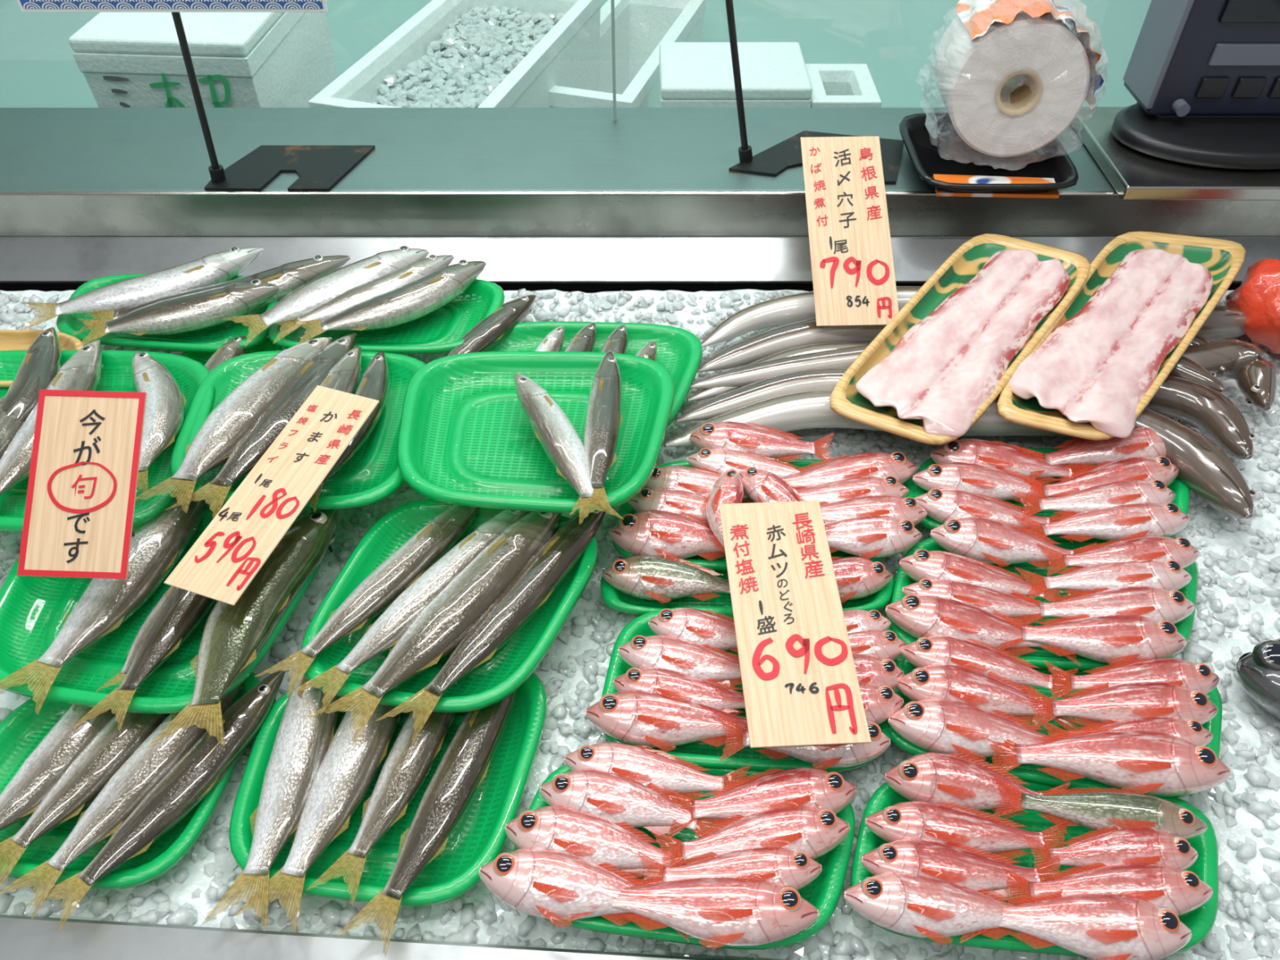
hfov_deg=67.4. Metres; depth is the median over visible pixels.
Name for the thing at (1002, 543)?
fish
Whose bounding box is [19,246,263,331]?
fish
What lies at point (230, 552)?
price tag
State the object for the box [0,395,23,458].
fish
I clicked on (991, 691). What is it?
fish
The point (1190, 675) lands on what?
fish
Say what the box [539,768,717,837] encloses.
fish
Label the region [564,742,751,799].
fish
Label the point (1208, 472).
conger eel
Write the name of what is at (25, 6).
signboard
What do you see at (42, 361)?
fish
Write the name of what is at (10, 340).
wood tray
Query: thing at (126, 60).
styrofoam box
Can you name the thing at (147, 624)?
fish
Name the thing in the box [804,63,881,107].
styrofoam box
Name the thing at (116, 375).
plastic tray
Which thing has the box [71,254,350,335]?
fish
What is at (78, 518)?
wooden sign
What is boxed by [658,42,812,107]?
styrofoam box
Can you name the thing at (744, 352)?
conger eel
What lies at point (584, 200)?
countertop
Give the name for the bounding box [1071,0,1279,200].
weighing scale
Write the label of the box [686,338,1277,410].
conger eel
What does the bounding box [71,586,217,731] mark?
fish
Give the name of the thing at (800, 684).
price tag
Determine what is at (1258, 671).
fish
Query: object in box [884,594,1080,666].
fish
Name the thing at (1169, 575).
fish
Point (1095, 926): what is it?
fish
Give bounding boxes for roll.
[918,0,1106,156]
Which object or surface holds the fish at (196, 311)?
on the plastic tray at (208, 340)
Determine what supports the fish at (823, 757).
on the plastic tray at (705, 755)
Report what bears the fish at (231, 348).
on the plastic tray at (266, 345)
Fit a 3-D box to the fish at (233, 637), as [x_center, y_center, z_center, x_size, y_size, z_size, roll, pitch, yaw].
[-0.313,0.108,0.783,0.064,0.046,0.255,4,46,4]
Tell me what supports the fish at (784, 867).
on the plastic tray at (824, 891)
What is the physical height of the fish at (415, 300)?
0.036 m
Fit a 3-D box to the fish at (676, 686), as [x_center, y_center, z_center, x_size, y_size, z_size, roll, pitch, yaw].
[0.044,0.170,0.758,0.131,0.027,0.048,0,46,0]
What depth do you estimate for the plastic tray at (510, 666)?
0.79 m
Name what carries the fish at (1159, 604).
on the plastic tray at (1184, 627)
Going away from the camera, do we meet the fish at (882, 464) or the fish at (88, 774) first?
the fish at (88, 774)
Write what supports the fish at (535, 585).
on the plastic tray at (510, 666)
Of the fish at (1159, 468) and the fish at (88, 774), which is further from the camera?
the fish at (1159, 468)
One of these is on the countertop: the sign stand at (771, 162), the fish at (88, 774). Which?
the sign stand at (771, 162)
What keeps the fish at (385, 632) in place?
on the plastic tray at (510, 666)
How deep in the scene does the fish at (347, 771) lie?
0.70 m
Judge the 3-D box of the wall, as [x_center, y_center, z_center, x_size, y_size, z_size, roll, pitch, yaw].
[0.000,-1.615,1.768,5.200,2.700,0.060,0,46,0]
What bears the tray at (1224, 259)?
on the conger eel at (1185, 368)
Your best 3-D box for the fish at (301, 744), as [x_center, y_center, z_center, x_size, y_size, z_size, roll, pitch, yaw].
[-0.261,0.210,0.737,0.048,0.036,0.263,3,46,3]
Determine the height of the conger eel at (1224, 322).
0.050 m
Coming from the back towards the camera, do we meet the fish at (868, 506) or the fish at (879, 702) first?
the fish at (868, 506)
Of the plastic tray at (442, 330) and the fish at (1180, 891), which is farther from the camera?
the plastic tray at (442, 330)
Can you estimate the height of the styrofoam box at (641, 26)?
0.320 m
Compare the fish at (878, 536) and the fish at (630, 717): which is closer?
the fish at (630, 717)
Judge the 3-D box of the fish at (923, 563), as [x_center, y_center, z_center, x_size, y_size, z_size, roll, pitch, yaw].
[0.298,0.088,0.837,0.143,0.028,0.049,9,47,8]
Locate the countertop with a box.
[0,107,1279,959]
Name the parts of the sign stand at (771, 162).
rod, plate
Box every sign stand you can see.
[171,12,375,191]
[724,0,903,183]
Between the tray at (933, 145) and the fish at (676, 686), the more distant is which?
the tray at (933, 145)
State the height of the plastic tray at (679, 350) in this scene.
0.021 m
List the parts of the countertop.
rail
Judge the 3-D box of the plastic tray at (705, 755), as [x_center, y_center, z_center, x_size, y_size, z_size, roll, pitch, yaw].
[0.096,0.171,0.790,0.257,0.024,0.159,0,46,0]
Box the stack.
[932,173,1059,198]
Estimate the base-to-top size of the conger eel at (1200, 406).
0.048 m
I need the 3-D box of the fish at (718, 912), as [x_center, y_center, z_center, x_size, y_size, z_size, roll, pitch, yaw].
[0.036,0.289,0.645,0.168,0.030,0.053,3,46,3]
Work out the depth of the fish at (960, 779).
0.70 m
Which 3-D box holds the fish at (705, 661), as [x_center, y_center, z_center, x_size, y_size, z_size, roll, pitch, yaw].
[0.049,0.151,0.775,0.137,0.027,0.047,6,46,6]
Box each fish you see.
[0,327,62,422]
[0,340,103,495]
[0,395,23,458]
[0,497,208,715]
[0,680,244,919]
[0,704,115,831]
[0,711,169,888]
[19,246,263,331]
[25,670,285,933]
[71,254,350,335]
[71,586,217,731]
[75,279,279,347]
[95,585,173,691]
[131,351,186,492]
[135,337,332,512]
[146,508,338,748]
[163,333,355,518]
[200,675,341,928]
[204,335,247,371]
[223,245,429,346]
[232,703,401,933]
[253,504,479,696]
[272,254,454,343]
[288,259,486,345]
[289,509,530,715]
[305,711,456,906]
[306,511,561,745]
[308,350,390,512]
[320,346,361,394]
[335,687,519,956]
[373,511,605,742]
[447,294,536,355]
[478,847,688,942]
[505,805,687,878]
[514,373,623,524]
[534,325,564,351]
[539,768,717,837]
[563,322,596,351]
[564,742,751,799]
[566,877,818,949]
[568,350,622,515]
[585,689,747,751]
[600,324,628,354]
[601,555,730,603]
[609,509,725,561]
[613,666,745,715]
[617,635,742,685]
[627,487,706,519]
[635,340,657,361]
[638,847,822,890]
[643,465,791,502]
[648,607,737,652]
[651,805,849,866]
[662,767,856,836]
[686,448,800,476]
[689,421,834,462]
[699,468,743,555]
[719,712,890,769]
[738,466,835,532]
[742,682,903,728]
[779,452,917,487]
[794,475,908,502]
[819,494,927,525]
[823,515,921,559]
[831,556,892,602]
[843,608,890,633]
[844,871,1017,945]
[848,629,906,660]
[853,653,903,688]
[861,838,1061,897]
[865,800,1074,866]
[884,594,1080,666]
[884,751,1070,835]
[888,697,1081,759]
[896,663,1077,730]
[898,548,1061,602]
[901,635,1078,698]
[902,578,1057,621]
[912,461,1057,502]
[914,488,1072,542]
[930,438,1090,484]
[930,516,1097,568]
[960,886,1191,959]
[986,725,1231,795]
[992,774,1207,839]
[993,608,1186,664]
[1001,862,1213,916]
[1011,479,1175,518]
[1011,585,1195,624]
[1012,502,1190,542]
[1014,426,1166,478]
[1014,456,1178,498]
[1014,560,1191,598]
[1022,681,1217,727]
[1022,825,1198,871]
[1036,536,1199,576]
[1039,717,1213,746]
[1043,657,1219,699]
[1235,638,1279,719]
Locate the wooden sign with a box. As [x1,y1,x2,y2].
[17,389,146,578]
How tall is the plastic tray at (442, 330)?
0.019 m
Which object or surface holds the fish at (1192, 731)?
on the plastic tray at (1025, 772)
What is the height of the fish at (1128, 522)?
0.028 m
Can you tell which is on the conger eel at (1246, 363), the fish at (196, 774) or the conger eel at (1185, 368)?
the conger eel at (1185, 368)
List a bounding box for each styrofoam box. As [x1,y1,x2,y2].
[68,12,337,107]
[308,0,602,107]
[549,0,706,107]
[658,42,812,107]
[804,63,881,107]
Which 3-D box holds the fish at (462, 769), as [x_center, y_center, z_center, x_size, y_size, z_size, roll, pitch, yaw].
[-0.137,0.225,0.720,0.040,0.032,0.260,15,48,14]
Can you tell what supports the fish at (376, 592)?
on the plastic tray at (510, 666)
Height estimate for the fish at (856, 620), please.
0.022 m
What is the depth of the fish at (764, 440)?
0.95 m
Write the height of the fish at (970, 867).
0.026 m
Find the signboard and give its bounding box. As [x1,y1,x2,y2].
[16,0,328,12]
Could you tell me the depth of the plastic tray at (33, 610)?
0.79 m
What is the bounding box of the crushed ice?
[0,288,1279,959]
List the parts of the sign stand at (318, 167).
rod, plate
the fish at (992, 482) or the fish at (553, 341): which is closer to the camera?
the fish at (992, 482)
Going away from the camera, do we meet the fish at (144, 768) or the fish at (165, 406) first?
the fish at (144, 768)
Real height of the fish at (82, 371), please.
0.044 m
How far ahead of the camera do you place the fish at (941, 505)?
0.89 m
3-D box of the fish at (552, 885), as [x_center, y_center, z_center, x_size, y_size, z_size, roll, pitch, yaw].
[-0.038,0.281,0.653,0.149,0.031,0.052,7,46,6]
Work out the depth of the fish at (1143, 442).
0.94 m
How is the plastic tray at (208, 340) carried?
on the plastic tray at (266, 345)
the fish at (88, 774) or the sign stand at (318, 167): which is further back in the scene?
the sign stand at (318, 167)
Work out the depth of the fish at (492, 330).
1.06 m
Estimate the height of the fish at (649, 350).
0.024 m
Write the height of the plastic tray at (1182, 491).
0.024 m
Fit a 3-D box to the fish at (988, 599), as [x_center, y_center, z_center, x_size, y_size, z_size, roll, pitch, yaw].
[0.301,0.107,0.820,0.151,0.024,0.041,5,46,5]
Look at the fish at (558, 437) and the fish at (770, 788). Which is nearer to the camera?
the fish at (770, 788)
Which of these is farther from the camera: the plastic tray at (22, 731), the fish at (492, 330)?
the fish at (492, 330)
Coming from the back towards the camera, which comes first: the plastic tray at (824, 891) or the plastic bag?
the plastic bag
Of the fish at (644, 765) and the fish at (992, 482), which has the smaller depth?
the fish at (644, 765)
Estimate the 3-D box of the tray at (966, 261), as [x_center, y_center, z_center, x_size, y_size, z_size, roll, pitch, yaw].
[0.351,-0.162,1.033,0.144,0.027,0.396,30,53,25]
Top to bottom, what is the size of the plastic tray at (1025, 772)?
0.024 m
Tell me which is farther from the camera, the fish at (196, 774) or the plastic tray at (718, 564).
the plastic tray at (718, 564)
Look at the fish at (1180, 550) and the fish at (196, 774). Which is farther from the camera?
the fish at (1180, 550)
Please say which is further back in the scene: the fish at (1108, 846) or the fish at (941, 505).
the fish at (941, 505)
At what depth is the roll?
1.12 m
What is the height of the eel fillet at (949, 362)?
0.023 m
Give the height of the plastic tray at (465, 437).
0.040 m
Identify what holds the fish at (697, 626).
on the plastic tray at (705, 755)
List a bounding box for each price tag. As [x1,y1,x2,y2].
[164,385,379,605]
[719,500,871,747]
[800,136,898,326]
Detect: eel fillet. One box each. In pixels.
[855,248,1071,436]
[1008,248,1213,438]
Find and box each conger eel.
[664,388,1256,518]
[675,367,1256,459]
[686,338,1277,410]
[690,345,1224,392]
[697,309,1226,374]
[699,286,1246,347]
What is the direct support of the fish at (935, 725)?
on the plastic tray at (1025, 772)
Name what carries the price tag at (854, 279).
on the conger eel at (744, 352)
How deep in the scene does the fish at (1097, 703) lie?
0.74 m
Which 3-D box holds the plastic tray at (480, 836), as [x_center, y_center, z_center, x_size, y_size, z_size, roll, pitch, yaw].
[-0.189,0.226,0.738,0.231,0.023,0.206,0,46,0]
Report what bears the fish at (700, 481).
on the plastic tray at (718, 564)
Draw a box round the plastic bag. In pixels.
[1224,258,1279,354]
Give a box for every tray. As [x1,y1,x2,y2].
[0,329,84,387]
[0,350,215,531]
[0,506,324,714]
[0,671,260,889]
[56,273,278,352]
[170,350,426,509]
[182,337,283,364]
[229,672,546,906]
[267,279,504,354]
[300,498,598,712]
[397,351,674,513]
[488,321,702,426]
[512,764,854,949]
[600,570,894,615]
[601,606,905,772]
[612,458,915,571]
[829,233,1090,444]
[850,781,1218,957]
[886,649,1222,798]
[888,537,1198,670]
[898,112,1078,197]
[913,448,1190,542]
[995,231,1245,439]
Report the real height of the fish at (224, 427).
0.053 m
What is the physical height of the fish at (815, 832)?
0.027 m
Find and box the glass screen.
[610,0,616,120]
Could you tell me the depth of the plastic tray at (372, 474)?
0.92 m
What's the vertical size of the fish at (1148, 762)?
0.032 m
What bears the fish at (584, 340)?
on the plastic tray at (679, 350)
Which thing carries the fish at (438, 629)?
on the plastic tray at (510, 666)
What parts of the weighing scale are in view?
trim, knob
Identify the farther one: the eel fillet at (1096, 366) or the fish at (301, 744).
the eel fillet at (1096, 366)
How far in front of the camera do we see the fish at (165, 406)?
0.92 m
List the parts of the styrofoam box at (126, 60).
lid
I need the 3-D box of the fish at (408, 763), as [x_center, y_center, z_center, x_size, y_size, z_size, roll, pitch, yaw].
[-0.173,0.210,0.738,0.039,0.030,0.236,14,48,13]
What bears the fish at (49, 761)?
on the plastic tray at (22, 731)
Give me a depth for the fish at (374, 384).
0.93 m
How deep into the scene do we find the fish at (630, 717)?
0.74 m
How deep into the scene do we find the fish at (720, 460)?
0.93 m
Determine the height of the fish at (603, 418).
0.030 m
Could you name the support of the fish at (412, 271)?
on the plastic tray at (442, 330)
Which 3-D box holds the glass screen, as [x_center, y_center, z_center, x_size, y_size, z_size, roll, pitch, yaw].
[0.000,-0.672,1.121,2.800,0.520,0.008,0,46,0]
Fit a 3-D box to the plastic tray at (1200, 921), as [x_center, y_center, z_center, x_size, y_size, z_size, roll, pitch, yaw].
[0.284,0.274,0.690,0.272,0.024,0.136,0,46,0]
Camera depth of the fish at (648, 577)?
0.84 m
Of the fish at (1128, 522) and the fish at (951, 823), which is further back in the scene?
the fish at (1128, 522)
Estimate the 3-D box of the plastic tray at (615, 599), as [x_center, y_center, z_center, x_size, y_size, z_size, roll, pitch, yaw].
[0.098,0.102,0.865,0.268,0.024,0.065,0,46,0]
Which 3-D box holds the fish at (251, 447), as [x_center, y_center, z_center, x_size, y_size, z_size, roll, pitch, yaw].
[-0.339,-0.060,0.927,0.052,0.049,0.305,11,47,11]
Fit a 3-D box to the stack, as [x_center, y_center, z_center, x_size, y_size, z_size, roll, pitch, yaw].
[0.430,-0.355,1.162,0.147,0.004,0.045,3,46,3]
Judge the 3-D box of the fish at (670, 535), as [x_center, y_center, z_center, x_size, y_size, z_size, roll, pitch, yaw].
[0.043,0.055,0.872,0.141,0.036,0.061,0,46,0]
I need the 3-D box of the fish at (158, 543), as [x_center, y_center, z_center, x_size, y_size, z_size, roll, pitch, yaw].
[-0.434,0.078,0.825,0.061,0.046,0.296,11,47,10]
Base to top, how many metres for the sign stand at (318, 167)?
0.271 m
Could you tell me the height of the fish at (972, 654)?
0.028 m
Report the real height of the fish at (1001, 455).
0.033 m
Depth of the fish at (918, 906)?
0.64 m
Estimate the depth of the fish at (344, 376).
0.96 m
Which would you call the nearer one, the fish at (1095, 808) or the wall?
the fish at (1095, 808)
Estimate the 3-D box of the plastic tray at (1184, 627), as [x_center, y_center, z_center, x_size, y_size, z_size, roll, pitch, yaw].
[0.361,0.106,0.852,0.293,0.024,0.155,0,46,0]
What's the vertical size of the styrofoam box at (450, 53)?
0.400 m
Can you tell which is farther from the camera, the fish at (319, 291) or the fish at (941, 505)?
the fish at (319, 291)
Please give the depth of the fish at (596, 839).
0.67 m
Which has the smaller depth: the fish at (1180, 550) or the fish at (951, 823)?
the fish at (951, 823)
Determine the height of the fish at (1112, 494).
0.027 m
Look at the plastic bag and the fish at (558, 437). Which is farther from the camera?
the plastic bag
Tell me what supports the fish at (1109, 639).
on the plastic tray at (1184, 627)
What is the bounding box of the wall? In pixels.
[0,0,1151,107]
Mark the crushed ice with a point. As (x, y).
(1237, 607)
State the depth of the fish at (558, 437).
0.85 m
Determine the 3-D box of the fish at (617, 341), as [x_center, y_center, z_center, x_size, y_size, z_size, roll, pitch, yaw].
[-0.034,-0.119,1.021,0.032,0.024,0.149,11,47,10]

